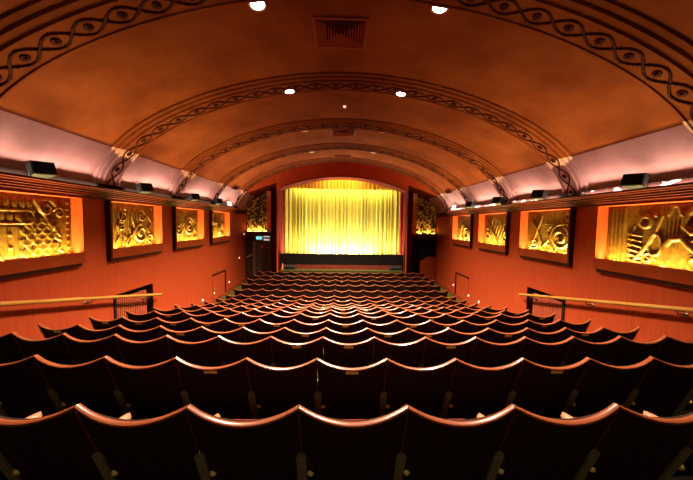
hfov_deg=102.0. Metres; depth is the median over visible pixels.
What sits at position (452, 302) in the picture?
seat
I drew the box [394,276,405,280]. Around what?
seat
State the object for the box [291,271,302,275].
seat
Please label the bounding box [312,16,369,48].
ceiling vent
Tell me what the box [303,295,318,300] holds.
seat
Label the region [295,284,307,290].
seat
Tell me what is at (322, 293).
seat
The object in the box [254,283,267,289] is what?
seat
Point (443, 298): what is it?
seat
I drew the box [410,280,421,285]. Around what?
seat
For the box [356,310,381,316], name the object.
seat
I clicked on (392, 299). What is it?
seat
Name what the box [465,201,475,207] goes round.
speaker
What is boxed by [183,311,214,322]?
seat
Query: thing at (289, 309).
seat
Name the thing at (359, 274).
seat
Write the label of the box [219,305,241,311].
seat
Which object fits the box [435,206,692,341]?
wall
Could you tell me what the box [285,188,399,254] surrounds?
stage curtain
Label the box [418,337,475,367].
seat
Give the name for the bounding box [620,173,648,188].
speaker
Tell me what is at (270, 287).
seat
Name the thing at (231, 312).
seat
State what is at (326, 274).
seat
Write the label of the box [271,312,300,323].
seat
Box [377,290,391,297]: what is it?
seat
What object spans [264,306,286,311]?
seat
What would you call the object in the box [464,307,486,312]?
seat
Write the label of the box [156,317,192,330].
seat
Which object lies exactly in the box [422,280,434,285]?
seat
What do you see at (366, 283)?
seat
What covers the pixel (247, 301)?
seat
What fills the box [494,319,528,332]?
seat
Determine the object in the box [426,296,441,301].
seat
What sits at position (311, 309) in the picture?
seat
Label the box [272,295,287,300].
seat
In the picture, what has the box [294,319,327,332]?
seat
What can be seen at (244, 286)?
seat
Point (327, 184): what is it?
curtain valance
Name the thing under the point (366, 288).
seat
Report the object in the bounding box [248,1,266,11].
recessed light
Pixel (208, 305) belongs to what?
seat
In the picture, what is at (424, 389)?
seat
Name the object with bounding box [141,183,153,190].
speaker grille
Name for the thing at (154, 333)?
seat
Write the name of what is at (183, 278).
wall
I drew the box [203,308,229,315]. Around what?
seat
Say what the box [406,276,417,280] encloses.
seat
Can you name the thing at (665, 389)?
seat
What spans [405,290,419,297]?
seat
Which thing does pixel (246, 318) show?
seat
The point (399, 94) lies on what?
recessed light
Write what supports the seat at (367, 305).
on the floor
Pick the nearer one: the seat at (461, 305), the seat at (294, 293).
the seat at (461, 305)
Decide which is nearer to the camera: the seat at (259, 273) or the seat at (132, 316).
the seat at (132, 316)
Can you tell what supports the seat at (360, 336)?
on the floor
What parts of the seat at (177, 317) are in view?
cap rail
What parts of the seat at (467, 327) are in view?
cap rail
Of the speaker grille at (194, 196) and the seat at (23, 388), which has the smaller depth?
the seat at (23, 388)
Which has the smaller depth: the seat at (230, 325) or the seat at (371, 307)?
the seat at (230, 325)
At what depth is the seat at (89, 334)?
3.54 m
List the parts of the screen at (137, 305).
trim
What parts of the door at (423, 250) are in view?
scalloped panel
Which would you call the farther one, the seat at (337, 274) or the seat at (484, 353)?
the seat at (337, 274)
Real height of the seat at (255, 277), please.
0.807 m
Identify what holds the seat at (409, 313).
on the floor
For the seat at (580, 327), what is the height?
0.807 m
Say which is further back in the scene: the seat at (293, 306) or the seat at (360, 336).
the seat at (293, 306)
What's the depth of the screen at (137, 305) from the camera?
6.79 m
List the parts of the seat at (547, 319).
cap rail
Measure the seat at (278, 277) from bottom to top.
0.807 m
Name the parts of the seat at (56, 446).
bracket plate, armrest, cap rail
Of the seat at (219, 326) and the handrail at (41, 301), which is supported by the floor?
the seat at (219, 326)
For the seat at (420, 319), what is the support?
on the floor
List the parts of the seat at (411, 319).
cap rail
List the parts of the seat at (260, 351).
cap rail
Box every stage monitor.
[284,265,295,269]
[389,266,400,270]
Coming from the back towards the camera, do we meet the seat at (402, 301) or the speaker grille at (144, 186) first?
the seat at (402, 301)
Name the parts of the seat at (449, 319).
cap rail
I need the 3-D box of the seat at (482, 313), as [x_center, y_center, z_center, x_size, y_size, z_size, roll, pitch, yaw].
[3.031,1.850,6.058,0.548,0.807,0.422,1,3,-4]
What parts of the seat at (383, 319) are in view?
cap rail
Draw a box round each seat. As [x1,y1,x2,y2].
[0,332,24,363]
[0,355,58,418]
[0,403,103,479]
[11,332,73,364]
[33,354,122,417]
[38,323,83,339]
[62,333,122,364]
[74,403,200,479]
[78,324,121,340]
[89,316,124,329]
[104,355,184,419]
[114,334,171,365]
[119,324,162,340]
[122,316,157,330]
[125,310,155,320]
[153,307,178,314]
[154,310,184,321]
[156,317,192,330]
[160,325,203,341]
[166,335,222,366]
[174,304,197,310]
[175,356,251,418]
[178,307,203,314]
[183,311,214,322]
[187,404,301,479]
[190,318,226,331]
[191,303,210,307]
[196,304,219,310]
[201,326,245,342]
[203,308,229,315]
[204,301,222,305]
[211,303,230,307]
[212,312,242,322]
[216,297,232,303]
[218,335,272,365]
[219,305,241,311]
[222,301,240,305]
[225,294,240,299]
[225,318,260,331]
[229,308,254,315]
[231,303,251,307]
[232,298,249,303]
[234,288,248,295]
[241,283,254,289]
[241,294,256,299]
[241,301,259,305]
[241,305,263,311]
[242,312,271,322]
[243,327,285,342]
[246,357,316,418]
[247,278,259,284]
[248,288,262,295]
[249,298,266,303]
[251,304,271,307]
[253,274,264,279]
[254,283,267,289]
[254,309,279,315]
[256,294,271,299]
[258,271,268,275]
[259,302,277,306]
[259,319,294,332]
[260,279,272,284]
[262,289,277,295]
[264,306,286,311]
[265,275,276,279]
[266,298,283,303]
[268,283,281,290]
[269,271,279,275]
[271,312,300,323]
[271,336,322,367]
[272,278,284,284]
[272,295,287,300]
[272,304,291,308]
[276,275,288,279]
[277,289,291,296]
[278,302,295,306]
[280,271,291,275]
[280,309,305,315]
[281,283,294,290]
[283,299,299,303]
[285,279,297,284]
[285,327,325,342]
[287,295,302,300]
[287,306,308,311]
[288,275,299,279]
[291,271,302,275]
[291,289,305,296]
[292,304,311,308]
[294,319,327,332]
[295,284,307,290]
[296,302,314,306]
[296,404,407,479]
[298,279,309,284]
[300,275,311,280]
[300,299,316,304]
[301,313,329,323]
[302,271,313,276]
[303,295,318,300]
[306,290,319,296]
[306,309,330,316]
[308,284,321,290]
[309,306,331,312]
[310,279,322,285]
[312,275,323,280]
[312,305,332,308]
[314,272,324,276]
[314,357,386,418]
[315,303,332,306]
[317,299,333,304]
[319,296,333,300]
[320,289,334,296]
[322,284,334,290]
[323,279,334,285]
[323,336,373,367]
[324,276,335,280]
[325,272,335,276]
[326,327,366,343]
[328,319,362,332]
[330,313,358,323]
[331,309,356,316]
[332,306,354,312]
[333,302,351,306]
[333,305,352,308]
[334,295,349,300]
[334,299,350,304]
[335,279,347,285]
[335,284,348,291]
[335,290,348,296]
[336,272,346,276]
[336,276,347,280]
[347,272,357,276]
[347,276,358,280]
[348,280,360,285]
[348,284,361,291]
[349,290,363,297]
[350,296,364,301]
[351,299,367,304]
[352,303,369,307]
[353,305,372,309]
[355,307,376,312]
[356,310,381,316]
[358,272,368,276]
[359,276,370,281]
[359,313,387,323]
[360,280,372,285]
[362,284,374,291]
[362,320,396,332]
[363,290,377,297]
[365,296,380,301]
[367,300,383,304]
[367,327,407,343]
[369,272,380,276]
[370,303,388,307]
[370,336,425,367]
[371,276,382,280]
[373,280,385,285]
[373,305,392,309]
[375,284,388,291]
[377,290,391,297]
[377,307,399,312]
[378,358,455,417]
[380,272,391,276]
[380,296,395,301]
[381,310,406,316]
[382,276,393,280]
[384,299,400,304]
[385,280,397,285]
[387,313,416,323]
[388,285,401,291]
[388,303,406,307]
[391,273,401,276]
[392,290,405,297]
[393,305,412,309]
[393,404,515,479]
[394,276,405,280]
[395,320,429,332]
[396,296,410,301]
[397,280,409,285]
[399,307,421,312]
[400,299,417,304]
[401,285,414,291]
[402,272,412,276]
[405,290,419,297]
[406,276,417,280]
[406,303,424,307]
[406,310,431,316]
[406,328,448,342]
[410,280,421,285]
[411,296,426,301]
[413,272,423,276]
[413,305,432,309]
[414,285,427,291]
[416,313,445,323]
[417,276,428,280]
[417,299,433,304]
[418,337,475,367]
[419,290,433,297]
[421,307,443,312]
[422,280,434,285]
[424,303,442,307]
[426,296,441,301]
[427,285,440,291]
[428,320,463,332]
[431,310,456,316]
[432,305,452,309]
[433,290,447,297]
[433,300,449,304]
[440,357,523,418]
[441,296,455,301]
[442,303,459,307]
[443,307,464,312]
[444,313,473,323]
[446,328,488,343]
[449,299,465,304]
[452,305,471,309]
[455,310,480,316]
[459,303,477,307]
[461,320,496,332]
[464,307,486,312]
[468,336,525,366]
[471,305,490,309]
[472,313,501,323]
[477,403,619,479]
[480,309,504,316]
[485,306,507,312]
[485,327,527,343]
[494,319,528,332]
[499,313,528,323]
[503,357,589,418]
[504,309,528,316]
[518,336,573,366]
[525,327,565,342]
[526,319,559,332]
[527,313,555,323]
[556,319,590,331]
[559,335,620,366]
[559,356,653,418]
[561,327,603,342]
[561,403,692,479]
[596,326,639,342]
[605,335,666,365]
[623,356,692,442]
[654,336,692,400]
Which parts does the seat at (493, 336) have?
cap rail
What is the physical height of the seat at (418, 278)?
0.807 m
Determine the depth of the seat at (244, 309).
6.45 m
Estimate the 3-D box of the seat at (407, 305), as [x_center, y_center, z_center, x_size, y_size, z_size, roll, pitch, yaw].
[1.939,2.183,8.176,0.548,0.807,0.422,1,3,-3]
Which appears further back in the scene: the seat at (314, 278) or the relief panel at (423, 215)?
the relief panel at (423, 215)
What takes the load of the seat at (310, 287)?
on the floor
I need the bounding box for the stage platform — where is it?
[280,253,402,264]
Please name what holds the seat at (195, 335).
on the floor
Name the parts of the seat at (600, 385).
bracket plate, cap rail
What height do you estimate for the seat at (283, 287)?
0.807 m
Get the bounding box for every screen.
[113,283,153,318]
[526,287,565,321]
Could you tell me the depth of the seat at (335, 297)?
9.39 m
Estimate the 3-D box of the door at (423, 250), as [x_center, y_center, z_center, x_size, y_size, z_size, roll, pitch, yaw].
[4.053,1.094,14.712,1.230,2.280,0.130,1,3,-1]
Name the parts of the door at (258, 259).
post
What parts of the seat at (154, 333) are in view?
cap rail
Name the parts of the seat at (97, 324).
cap rail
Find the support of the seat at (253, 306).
on the floor
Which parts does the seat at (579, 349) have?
cap rail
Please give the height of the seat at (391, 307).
0.807 m
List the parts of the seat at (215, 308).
backrest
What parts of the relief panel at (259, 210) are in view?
sill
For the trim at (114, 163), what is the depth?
5.59 m
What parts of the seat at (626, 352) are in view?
cap rail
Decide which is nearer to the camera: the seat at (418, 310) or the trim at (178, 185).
the seat at (418, 310)
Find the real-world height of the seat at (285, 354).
0.807 m
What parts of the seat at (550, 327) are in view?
cap rail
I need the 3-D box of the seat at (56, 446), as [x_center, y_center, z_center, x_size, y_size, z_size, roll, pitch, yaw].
[-1.548,1.163,1.502,0.548,0.807,0.422,1,3,0]
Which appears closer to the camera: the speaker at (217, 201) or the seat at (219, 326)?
the seat at (219, 326)
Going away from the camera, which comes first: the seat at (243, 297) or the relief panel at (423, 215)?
the seat at (243, 297)
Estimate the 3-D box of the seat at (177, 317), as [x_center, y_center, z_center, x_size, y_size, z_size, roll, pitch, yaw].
[-3.171,1.649,5.171,0.548,0.807,0.422,1,3,1]
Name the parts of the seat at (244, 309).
backrest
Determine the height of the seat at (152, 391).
0.807 m
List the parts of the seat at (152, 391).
bracket plate, cap rail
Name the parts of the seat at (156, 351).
cap rail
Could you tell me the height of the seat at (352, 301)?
0.807 m
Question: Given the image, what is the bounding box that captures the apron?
[280,264,402,273]
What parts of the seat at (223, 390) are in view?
bracket plate, number plate, cap rail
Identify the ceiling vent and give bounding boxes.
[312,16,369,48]
[331,129,355,136]
[333,155,351,157]
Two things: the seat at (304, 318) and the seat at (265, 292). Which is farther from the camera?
the seat at (265, 292)
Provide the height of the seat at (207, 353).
0.807 m
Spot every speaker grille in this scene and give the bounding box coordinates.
[31,161,56,174]
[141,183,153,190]
[192,194,199,198]
[492,197,500,202]
[531,190,542,197]
[621,173,643,184]
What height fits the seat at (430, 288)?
0.807 m
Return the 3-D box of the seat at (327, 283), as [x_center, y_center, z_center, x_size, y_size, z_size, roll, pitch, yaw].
[-0.740,2.014,11.762,0.548,0.807,0.422,1,3,-1]
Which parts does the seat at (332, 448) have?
bracket plate, cap rail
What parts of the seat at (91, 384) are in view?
bracket plate, cap rail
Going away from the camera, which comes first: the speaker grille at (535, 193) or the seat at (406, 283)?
the speaker grille at (535, 193)
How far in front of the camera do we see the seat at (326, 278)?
12.34 m
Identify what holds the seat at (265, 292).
on the floor
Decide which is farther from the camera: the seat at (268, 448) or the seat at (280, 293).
the seat at (280, 293)
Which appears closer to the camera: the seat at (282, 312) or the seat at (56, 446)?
the seat at (56, 446)
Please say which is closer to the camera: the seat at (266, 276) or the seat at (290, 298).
the seat at (290, 298)
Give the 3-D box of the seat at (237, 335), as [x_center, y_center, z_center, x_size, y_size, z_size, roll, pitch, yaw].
[-1.577,1.477,3.706,0.548,0.807,0.422,1,3,0]
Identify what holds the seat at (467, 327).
on the floor
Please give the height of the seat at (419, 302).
0.807 m
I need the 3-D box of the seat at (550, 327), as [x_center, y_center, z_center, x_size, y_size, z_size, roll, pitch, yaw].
[3.069,1.638,4.588,0.548,0.807,0.422,1,3,-4]
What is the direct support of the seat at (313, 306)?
on the floor
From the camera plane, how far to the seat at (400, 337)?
3.57 m
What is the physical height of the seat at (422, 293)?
0.807 m
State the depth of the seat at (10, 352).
2.89 m
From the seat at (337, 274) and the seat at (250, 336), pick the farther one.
the seat at (337, 274)
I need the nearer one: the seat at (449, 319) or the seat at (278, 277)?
the seat at (449, 319)
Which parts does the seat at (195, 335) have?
cap rail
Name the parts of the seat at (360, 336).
cap rail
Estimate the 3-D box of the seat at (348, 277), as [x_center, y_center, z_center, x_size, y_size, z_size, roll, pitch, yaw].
[0.281,1.960,12.525,0.548,0.807,0.422,1,3,-2]
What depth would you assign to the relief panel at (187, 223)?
9.05 m
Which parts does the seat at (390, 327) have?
cap rail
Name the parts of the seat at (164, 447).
bracket plate, armrest, cap rail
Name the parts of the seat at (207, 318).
cap rail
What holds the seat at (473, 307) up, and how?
on the floor
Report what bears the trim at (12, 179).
attached to the wall at (183, 278)
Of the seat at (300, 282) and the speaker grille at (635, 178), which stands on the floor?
the seat at (300, 282)
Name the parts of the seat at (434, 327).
cap rail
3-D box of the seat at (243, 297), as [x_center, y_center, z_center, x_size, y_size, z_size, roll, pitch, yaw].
[-3.283,2.200,9.550,0.548,0.807,0.422,1,3,1]
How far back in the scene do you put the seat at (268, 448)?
1.39 m
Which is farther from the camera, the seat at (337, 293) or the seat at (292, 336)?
the seat at (337, 293)
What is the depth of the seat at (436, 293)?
10.31 m
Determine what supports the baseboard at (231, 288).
attached to the wall at (183, 278)
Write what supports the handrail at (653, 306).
attached to the wall at (496, 280)
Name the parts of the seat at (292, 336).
cap rail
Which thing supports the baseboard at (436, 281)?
attached to the wall at (496, 280)
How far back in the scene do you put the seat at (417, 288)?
11.02 m
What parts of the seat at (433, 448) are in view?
bracket plate, cap rail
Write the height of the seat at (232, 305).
0.807 m
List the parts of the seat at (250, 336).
cap rail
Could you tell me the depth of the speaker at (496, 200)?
8.27 m
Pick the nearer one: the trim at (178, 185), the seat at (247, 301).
the trim at (178, 185)
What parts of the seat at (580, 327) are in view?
cap rail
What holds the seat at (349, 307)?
on the floor
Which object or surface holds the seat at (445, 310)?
on the floor
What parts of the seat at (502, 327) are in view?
cap rail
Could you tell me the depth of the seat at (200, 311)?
5.73 m
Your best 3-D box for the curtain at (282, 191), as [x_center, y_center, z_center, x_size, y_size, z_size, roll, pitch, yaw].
[-3.150,-0.858,13.884,0.200,3.195,0.078,1,3,-1]
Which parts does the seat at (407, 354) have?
cap rail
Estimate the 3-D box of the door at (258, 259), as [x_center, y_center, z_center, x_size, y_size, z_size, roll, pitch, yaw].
[-4.510,1.088,14.488,1.300,2.070,0.160,1,3,-1]
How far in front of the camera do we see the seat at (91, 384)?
2.15 m
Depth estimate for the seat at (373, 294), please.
10.17 m
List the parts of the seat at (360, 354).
cap rail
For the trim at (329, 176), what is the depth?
13.17 m
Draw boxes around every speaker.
[25,160,57,178]
[135,183,153,193]
[187,193,199,200]
[213,198,222,204]
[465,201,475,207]
[492,197,504,204]
[531,190,547,199]
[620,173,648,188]
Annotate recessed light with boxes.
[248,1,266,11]
[284,88,294,94]
[395,91,406,96]
[430,6,448,14]
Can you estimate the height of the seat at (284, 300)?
0.807 m
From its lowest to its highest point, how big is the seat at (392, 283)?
0.807 m
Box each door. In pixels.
[246,241,271,279]
[412,239,435,282]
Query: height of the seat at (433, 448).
0.807 m
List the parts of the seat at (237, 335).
cap rail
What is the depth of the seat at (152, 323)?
4.27 m
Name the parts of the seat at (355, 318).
cap rail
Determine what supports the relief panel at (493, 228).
attached to the wall at (496, 280)
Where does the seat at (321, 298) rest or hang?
on the floor
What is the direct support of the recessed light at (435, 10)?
in the ceiling
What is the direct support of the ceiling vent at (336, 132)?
in the ceiling
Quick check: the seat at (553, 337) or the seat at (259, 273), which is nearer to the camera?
the seat at (553, 337)
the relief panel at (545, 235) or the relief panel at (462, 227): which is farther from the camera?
the relief panel at (462, 227)
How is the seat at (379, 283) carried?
on the floor
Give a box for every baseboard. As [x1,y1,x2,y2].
[209,277,246,302]
[435,279,471,304]
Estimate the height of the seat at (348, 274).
0.807 m
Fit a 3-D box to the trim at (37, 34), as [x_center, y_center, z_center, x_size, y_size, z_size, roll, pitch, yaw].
[0.050,-1.926,3.265,9.720,2.274,0.640,1,3,-1]
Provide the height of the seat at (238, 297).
0.807 m
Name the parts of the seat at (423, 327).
cap rail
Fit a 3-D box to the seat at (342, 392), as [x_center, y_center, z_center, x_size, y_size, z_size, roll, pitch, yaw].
[0.017,1.274,2.275,0.548,0.807,0.422,1,3,-1]
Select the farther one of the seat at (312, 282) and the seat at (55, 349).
the seat at (312, 282)
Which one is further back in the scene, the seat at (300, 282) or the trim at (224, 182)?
the seat at (300, 282)
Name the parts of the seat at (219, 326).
cap rail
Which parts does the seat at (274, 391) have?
bracket plate, cap rail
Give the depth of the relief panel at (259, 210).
14.28 m
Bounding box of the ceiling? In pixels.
[0,0,692,212]
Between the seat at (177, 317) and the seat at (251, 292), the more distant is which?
the seat at (251, 292)
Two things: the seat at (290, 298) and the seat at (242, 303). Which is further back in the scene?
the seat at (290, 298)
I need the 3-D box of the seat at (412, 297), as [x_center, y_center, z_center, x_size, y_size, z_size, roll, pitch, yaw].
[2.421,2.276,9.666,0.548,0.807,0.422,1,3,-3]
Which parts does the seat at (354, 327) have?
cap rail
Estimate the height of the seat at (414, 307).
0.807 m
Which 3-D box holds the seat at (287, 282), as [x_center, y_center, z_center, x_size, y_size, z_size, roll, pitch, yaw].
[-2.296,1.992,11.752,0.548,0.807,0.422,1,3,0]
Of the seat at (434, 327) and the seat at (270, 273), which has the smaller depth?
the seat at (434, 327)
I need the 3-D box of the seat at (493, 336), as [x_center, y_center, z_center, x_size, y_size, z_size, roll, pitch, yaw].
[2.052,1.523,3.805,0.548,0.807,0.422,1,3,-3]
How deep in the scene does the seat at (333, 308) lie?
6.46 m
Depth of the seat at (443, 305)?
8.05 m
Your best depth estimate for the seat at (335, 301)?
8.65 m
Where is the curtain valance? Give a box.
[285,180,398,191]
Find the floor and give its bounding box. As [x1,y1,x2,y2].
[0,281,692,479]
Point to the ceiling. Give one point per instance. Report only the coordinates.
(69, 113)
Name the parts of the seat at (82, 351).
bracket plate, cap rail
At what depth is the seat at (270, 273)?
13.07 m
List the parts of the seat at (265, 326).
cap rail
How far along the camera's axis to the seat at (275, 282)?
11.59 m
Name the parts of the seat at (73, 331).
cap rail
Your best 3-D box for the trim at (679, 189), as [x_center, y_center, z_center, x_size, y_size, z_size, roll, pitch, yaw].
[4.781,-0.807,5.404,0.310,0.280,15.060,1,3,-1]
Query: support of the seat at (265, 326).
on the floor
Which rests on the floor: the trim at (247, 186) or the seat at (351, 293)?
the seat at (351, 293)
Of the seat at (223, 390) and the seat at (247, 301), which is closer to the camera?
the seat at (223, 390)
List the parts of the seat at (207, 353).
cap rail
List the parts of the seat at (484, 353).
cap rail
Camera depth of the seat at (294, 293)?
10.12 m
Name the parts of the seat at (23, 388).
bracket plate, cap rail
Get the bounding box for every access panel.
[212,270,225,298]
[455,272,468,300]
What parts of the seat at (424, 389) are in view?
bracket plate, cap rail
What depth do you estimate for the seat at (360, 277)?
12.38 m
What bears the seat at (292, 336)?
on the floor
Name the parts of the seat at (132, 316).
cap rail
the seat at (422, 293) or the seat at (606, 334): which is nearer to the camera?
the seat at (606, 334)
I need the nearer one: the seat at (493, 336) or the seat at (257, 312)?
the seat at (493, 336)
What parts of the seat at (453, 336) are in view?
cap rail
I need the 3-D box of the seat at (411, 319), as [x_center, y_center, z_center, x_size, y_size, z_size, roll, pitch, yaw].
[0.978,1.706,5.212,0.548,0.807,0.422,1,3,-2]
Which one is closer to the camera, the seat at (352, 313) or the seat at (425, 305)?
the seat at (352, 313)
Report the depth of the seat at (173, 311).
5.74 m
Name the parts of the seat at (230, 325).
cap rail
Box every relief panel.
[0,189,85,279]
[104,200,162,261]
[172,206,204,250]
[209,210,229,244]
[245,191,271,233]
[411,193,436,236]
[452,214,473,247]
[477,212,510,254]
[518,207,575,266]
[593,199,692,289]
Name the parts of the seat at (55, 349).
cap rail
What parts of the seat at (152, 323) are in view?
cap rail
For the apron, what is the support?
on the floor
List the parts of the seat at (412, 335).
cap rail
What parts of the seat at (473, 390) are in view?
bracket plate, cap rail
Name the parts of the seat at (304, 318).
cap rail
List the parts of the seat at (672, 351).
backrest, cap rail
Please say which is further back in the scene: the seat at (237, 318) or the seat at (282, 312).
the seat at (282, 312)
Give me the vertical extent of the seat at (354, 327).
0.807 m
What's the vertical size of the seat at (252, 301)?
0.807 m
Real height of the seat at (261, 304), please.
0.807 m
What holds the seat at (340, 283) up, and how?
on the floor
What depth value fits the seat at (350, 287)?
10.89 m
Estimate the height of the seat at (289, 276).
0.807 m
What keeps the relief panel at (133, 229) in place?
attached to the wall at (183, 278)
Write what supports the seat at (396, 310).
on the floor
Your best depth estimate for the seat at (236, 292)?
10.14 m
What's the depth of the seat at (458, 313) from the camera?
5.84 m
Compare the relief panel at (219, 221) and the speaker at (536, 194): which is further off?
the relief panel at (219, 221)
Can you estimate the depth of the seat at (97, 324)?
4.28 m
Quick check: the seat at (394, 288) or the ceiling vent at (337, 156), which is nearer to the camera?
the seat at (394, 288)
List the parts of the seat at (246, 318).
cap rail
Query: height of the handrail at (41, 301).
1.404 m
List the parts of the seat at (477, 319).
cap rail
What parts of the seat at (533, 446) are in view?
bracket plate, cap rail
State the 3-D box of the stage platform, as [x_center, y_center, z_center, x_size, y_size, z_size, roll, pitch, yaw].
[-0.236,0.928,14.257,5.990,0.520,1.040,1,3,-1]
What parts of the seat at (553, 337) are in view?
cap rail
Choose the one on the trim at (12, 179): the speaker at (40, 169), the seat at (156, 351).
the speaker at (40, 169)
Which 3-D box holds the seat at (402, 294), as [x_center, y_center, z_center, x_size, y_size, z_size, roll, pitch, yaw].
[1.886,2.207,10.372,0.548,0.807,0.422,1,3,-3]
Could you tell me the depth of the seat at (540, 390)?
2.22 m
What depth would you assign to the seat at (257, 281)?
11.62 m
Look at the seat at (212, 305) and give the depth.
7.18 m
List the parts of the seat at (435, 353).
cap rail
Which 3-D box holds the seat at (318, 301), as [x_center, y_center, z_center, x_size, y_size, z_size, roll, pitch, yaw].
[-0.671,2.208,8.816,0.548,0.807,0.422,1,3,-1]
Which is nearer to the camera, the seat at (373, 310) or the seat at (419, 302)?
the seat at (373, 310)
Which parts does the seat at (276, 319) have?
cap rail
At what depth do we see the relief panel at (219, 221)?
11.45 m
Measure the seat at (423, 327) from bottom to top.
0.807 m
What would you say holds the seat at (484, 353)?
on the floor
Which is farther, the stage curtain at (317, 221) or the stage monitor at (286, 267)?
the stage curtain at (317, 221)
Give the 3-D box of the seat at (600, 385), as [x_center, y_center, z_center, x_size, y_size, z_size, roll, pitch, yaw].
[2.090,1.299,2.354,0.548,0.807,0.422,1,3,-3]
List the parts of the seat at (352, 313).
cap rail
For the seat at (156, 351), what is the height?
0.807 m
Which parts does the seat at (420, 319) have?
cap rail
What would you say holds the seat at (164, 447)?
on the floor
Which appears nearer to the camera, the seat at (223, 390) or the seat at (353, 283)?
the seat at (223, 390)
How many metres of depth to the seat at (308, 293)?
10.12 m
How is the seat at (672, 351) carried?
on the floor
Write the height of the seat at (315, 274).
0.807 m
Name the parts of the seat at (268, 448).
bracket plate, cap rail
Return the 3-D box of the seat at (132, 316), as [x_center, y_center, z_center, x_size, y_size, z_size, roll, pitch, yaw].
[-3.689,1.641,5.182,0.548,0.807,0.422,1,3,1]
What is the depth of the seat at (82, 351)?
2.85 m
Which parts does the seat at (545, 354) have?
cap rail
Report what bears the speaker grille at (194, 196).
attached to the speaker at (193, 196)
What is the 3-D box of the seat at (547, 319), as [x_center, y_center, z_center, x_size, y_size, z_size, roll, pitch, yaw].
[3.600,1.736,5.357,0.612,0.807,0.422,1,3,-4]
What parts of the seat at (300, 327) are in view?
cap rail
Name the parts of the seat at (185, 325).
cap rail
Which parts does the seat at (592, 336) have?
cap rail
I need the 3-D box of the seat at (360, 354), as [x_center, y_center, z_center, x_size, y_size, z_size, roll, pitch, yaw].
[-0.002,1.366,3.014,0.548,0.807,0.422,1,3,-1]
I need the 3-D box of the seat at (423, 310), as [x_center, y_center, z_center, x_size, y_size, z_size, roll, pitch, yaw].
[1.977,1.948,6.727,0.548,0.807,0.422,1,3,-3]
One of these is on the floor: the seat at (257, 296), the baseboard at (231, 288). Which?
the seat at (257, 296)
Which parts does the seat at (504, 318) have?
cap rail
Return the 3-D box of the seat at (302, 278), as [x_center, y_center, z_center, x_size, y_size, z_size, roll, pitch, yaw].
[-1.794,1.932,12.490,0.548,0.807,0.422,1,3,0]
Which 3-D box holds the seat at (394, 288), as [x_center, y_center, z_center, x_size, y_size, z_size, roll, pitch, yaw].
[1.869,2.122,11.111,0.548,0.807,0.422,1,3,-3]
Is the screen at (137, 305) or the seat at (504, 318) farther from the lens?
the screen at (137, 305)
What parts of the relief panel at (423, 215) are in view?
sill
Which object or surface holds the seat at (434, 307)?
on the floor
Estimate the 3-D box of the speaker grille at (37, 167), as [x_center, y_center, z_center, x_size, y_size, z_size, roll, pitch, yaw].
[-4.488,-1.070,4.172,0.048,0.191,0.268,2,4,18]
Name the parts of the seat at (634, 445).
armrest, bracket plate, armrest, cap rail, bracket plate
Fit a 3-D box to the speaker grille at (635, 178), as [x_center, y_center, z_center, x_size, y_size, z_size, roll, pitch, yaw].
[4.515,-0.955,4.438,0.048,0.191,0.268,0,4,-21]
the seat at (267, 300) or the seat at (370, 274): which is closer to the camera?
the seat at (267, 300)
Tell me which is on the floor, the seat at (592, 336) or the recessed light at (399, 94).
the seat at (592, 336)
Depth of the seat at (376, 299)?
9.42 m
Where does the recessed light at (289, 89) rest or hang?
attached to the trim at (114, 163)
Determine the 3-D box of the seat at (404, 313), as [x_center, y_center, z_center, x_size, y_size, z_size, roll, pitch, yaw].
[0.959,1.826,5.951,0.548,0.807,0.422,1,3,-2]
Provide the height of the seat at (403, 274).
0.807 m
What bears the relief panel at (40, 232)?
attached to the wall at (183, 278)
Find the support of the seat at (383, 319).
on the floor
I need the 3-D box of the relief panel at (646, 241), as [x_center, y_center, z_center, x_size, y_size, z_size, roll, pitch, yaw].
[4.970,0.021,4.601,0.230,1.285,1.740,1,3,-1]
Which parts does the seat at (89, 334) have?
cap rail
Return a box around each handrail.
[0,293,161,305]
[518,293,692,316]
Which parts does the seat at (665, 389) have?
bracket plate, backrest, cap rail, bracket plate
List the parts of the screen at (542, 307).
trim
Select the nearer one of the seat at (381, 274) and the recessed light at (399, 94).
the recessed light at (399, 94)
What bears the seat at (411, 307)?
on the floor
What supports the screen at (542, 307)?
attached to the wall at (496, 280)
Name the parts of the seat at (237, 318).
cap rail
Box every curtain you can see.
[281,190,284,253]
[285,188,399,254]
[399,192,403,254]
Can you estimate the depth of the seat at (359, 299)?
9.40 m
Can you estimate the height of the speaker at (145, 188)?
0.257 m
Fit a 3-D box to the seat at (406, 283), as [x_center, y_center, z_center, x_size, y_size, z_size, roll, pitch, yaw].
[2.370,2.052,11.879,0.548,0.807,0.422,1,3,-3]
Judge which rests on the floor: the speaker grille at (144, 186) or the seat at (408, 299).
the seat at (408, 299)
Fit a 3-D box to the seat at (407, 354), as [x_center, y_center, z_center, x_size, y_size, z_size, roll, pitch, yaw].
[0.516,1.373,3.028,0.548,0.807,0.422,1,3,-2]
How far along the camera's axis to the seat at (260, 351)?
2.85 m
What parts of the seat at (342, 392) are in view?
bracket plate, cap rail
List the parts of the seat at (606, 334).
cap rail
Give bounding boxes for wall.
[0,198,245,338]
[247,162,436,272]
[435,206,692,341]
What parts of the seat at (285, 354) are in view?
cap rail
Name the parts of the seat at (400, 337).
cap rail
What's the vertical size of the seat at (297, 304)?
0.807 m
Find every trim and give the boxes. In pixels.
[0,0,692,135]
[0,167,239,212]
[90,72,590,193]
[167,118,515,201]
[207,143,475,205]
[231,157,451,209]
[280,176,406,265]
[443,177,692,215]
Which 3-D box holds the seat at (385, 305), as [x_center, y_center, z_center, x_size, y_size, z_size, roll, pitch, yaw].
[0.902,2.171,8.130,0.548,0.807,0.422,1,3,-2]
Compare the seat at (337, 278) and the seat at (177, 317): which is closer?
the seat at (177, 317)
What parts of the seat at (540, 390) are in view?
bracket plate, cap rail, number plate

